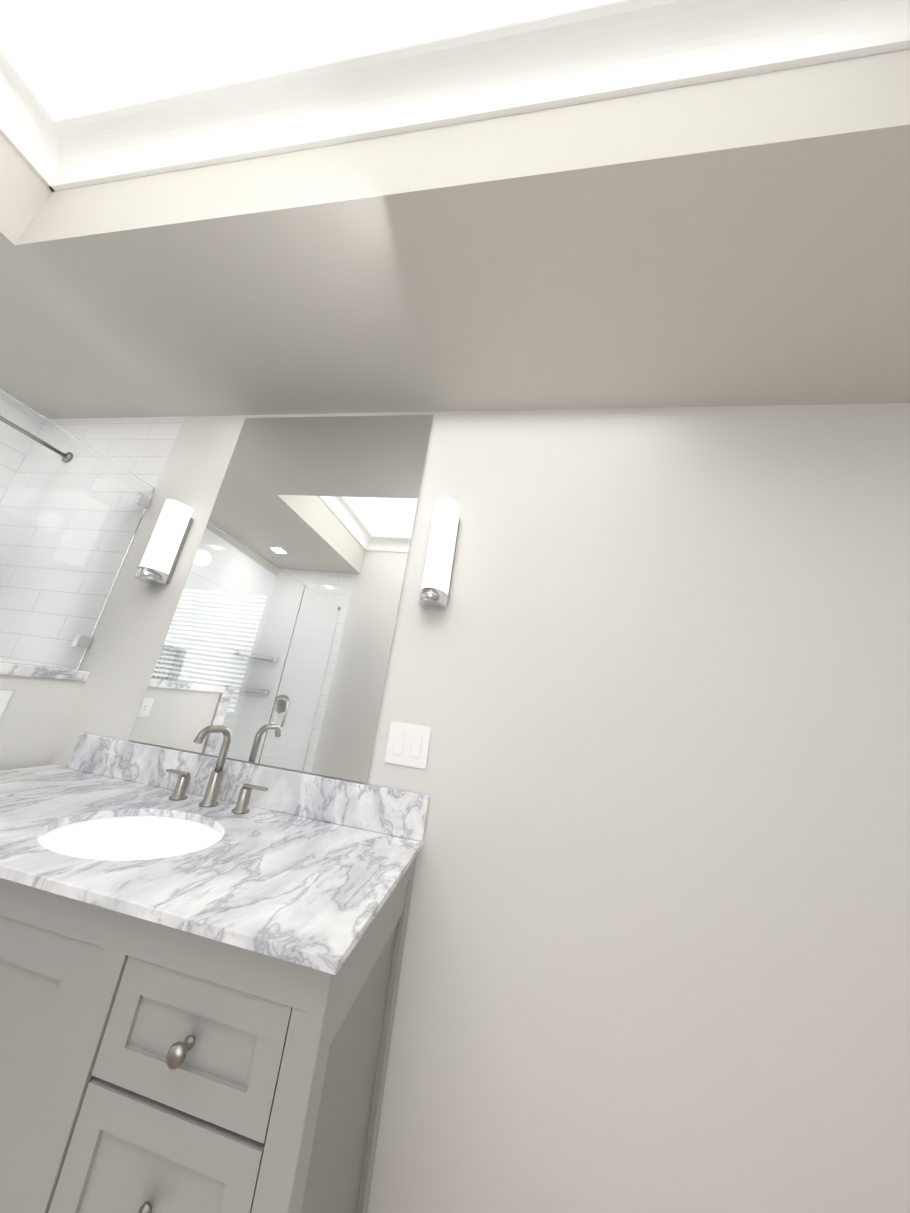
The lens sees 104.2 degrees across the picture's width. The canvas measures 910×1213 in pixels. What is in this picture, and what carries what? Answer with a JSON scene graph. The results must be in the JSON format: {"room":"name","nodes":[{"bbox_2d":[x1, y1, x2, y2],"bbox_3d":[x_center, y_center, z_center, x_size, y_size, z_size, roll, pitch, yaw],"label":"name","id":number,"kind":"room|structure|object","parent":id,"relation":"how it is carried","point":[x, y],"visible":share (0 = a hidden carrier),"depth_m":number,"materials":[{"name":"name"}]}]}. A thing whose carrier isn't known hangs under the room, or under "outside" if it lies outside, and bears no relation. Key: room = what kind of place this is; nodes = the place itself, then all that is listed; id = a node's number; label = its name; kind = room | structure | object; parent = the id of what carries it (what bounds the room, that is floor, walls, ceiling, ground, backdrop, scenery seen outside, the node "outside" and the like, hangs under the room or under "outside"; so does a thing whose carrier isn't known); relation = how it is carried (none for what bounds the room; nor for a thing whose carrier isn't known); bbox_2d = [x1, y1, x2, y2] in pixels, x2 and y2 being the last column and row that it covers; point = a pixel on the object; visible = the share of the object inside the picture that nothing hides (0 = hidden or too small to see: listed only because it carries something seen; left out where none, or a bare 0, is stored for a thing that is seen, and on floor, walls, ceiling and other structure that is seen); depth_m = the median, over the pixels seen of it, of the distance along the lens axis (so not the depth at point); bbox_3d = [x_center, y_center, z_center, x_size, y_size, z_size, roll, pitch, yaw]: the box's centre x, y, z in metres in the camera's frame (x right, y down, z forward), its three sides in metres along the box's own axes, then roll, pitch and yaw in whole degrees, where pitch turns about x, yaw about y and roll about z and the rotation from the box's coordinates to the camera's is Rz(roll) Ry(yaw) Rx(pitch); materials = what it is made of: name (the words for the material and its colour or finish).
{"room":"bathroom","nodes":[
{"label":"bathroom","id":0,"kind":"room"},
{"bbox_2d":[0,675,84,769],"bbox_3d":[-1.715,0.832,0.930,0.123,1.340,0.734,5,-16,10],"label":"wall","id":1,"kind":"structure","parent":0,"point":[35,717],"depth_m":1.30,"materials":[{"name":"white paint"}]},
{"bbox_2d":[0,691,12,716],"bbox_3d":[-1.560,0.320,1.170,0.010,0.085,0.125,5,-16,10],"label":"outlet","id":2,"kind":"object","parent":1,"relation":"attached to","point":[5,696],"visible":1,"depth_m":1.22,"materials":[{"name":"white plastic"}]},
{"bbox_2d":[0,661,89,681],"bbox_3d":[-1.702,0.709,0.924,0.140,1.184,0.809,5,-16,10],"label":"trim","id":3,"kind":"structure","parent":1,"relation":"attached to","point":[23,670],"depth_m":1.31,"materials":[{"name":"white stone"}]},
{"bbox_2d":[0,0,617,119],"bbox_3d":[0.891,-1.640,0.168,4.862,0.100,1.450,5,-16,10],"label":"skylight","id":4,"kind":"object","parent":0,"point":[69,58],"depth_m":0.97,"materials":[{"name":"white glass"}]},
{"bbox_2d":[0,47,49,139],"bbox_3d":[-1.459,-1.724,0.559,0.100,0.130,1.200,5,-16,10],"label":"crown molding","id":5,"kind":"structure","parent":4,"relation":"attached to","point":[22,111],"depth_m":1.11,"materials":[{"name":"white paint"}]},
{"bbox_2d":[8,0,909,190],"bbox_3d":[0.976,-1.332,0.774,4.862,0.130,0.100,5,-16,10],"label":"crown molding","id":6,"kind":"structure","parent":4,"relation":"attached to","point":[615,49],"depth_m":0.95,"materials":[{"name":"white paint"}]},
{"bbox_2d":[0,49,909,418],"bbox_3d":[0.432,-1.381,0.531,5.850,0.510,2.150,5,-16,10],"label":"ceiling","id":7,"kind":"structure","parent":0,"point":[740,241],"depth_m":1.09,"materials":[{"name":"grey paint"}]},
{"bbox_2d":[3,403,909,1212],"bbox_3d":[0.507,0.242,1.226,6.290,3.200,0.140,5,-16,10],"label":"wall","id":8,"kind":"structure","parent":0,"point":[649,675],"depth_m":1.04,"materials":[{"name":"white paint"}]},
{"bbox_2d":[134,499,192,583],"bbox_3d":[-1.269,-0.282,1.541,0.104,0.365,0.097,5,-16,10],"label":"sconce","id":9,"kind":"object","parent":8,"relation":"attached to","point":[159,560],"visible":0.98,"depth_m":1.52,"materials":[{"name":"white glass"}]},
{"bbox_2d":[64,733,428,840],"bbox_3d":[-0.766,0.603,1.226,1.380,0.124,0.021,5,-16,10],"label":"backsplash","id":10,"kind":"structure","parent":8,"relation":"attached to","point":[400,813],"depth_m":1.18,"materials":[{"name":"white stone"}]},
{"bbox_2d":[129,415,433,782],"bbox_3d":[-0.663,-0.175,1.461,0.958,1.507,0.006,5,-16,10],"label":"wall mirror","id":11,"kind":"object","parent":8,"relation":"attached to","point":[276,648],"visible":1,"depth_m":1.41,"materials":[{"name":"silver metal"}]},
{"bbox_2d":[384,721,431,768],"bbox_3d":[-0.157,0.461,1.182,0.144,0.133,0.008,5,-16,10],"label":"switch plate","id":12,"kind":"object","parent":8,"relation":"attached to","point":[408,744],"visible":1,"depth_m":1.18,"materials":[{"name":"white plastic"}]},
{"bbox_2d":[418,497,459,607],"bbox_3d":[-0.060,-0.204,1.327,0.104,0.410,0.097,5,-16,10],"label":"sconce","id":13,"kind":"object","parent":8,"relation":"attached to","point":[437,577],"visible":0.98,"depth_m":1.29,"materials":[{"name":"white glass"}]},
{"bbox_3d":[0.678,1.523,-0.412,5.162,0.100,3.150,5,-16,10],"label":"floor","id":14,"kind":"structure","parent":0,"visible":0},
{"bbox_2d":[0,849,420,1212],"bbox_3d":[-0.918,1.078,0.806,1.420,1.010,0.580,5,-16,10],"label":"bathroom vanity","id":15,"kind":"object","parent":14,"relation":"on","point":[201,955],"depth_m":0.58,"materials":[{"name":"grey paint"}]},
{"bbox_2d":[0,765,422,976],"bbox_3d":[-0.853,0.588,0.951,1.453,0.019,0.574,5,-16,10],"label":"countertop","id":16,"kind":"structure","parent":15,"relation":"on","point":[302,886],"depth_m":0.84,"materials":[{"name":"white stone"}]},
{"bbox_2d":[165,725,268,814],"bbox_3d":[-0.787,0.507,1.127,0.380,0.246,0.160,5,-16,10],"label":"faucet","id":17,"kind":"object","parent":16,"relation":"on","point":[176,802],"depth_m":1.14,"materials":[{"name":"silver metal"}]},
{"bbox_3d":[-1.950,1.098,-0.255,0.143,0.320,1.416,5,-16,10],"label":"curb","id":18,"kind":"object","parent":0,"visible":0},
{"bbox_2d":[0,389,153,668],"bbox_3d":[-1.684,0.201,0.798,0.034,2.036,1.339,5,-16,10],"label":"glass","id":19,"kind":"object","parent":18,"relation":"on","point":[72,509],"visible":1,"depth_m":1.36,"materials":[{"name":"clear glass"}]}
]}

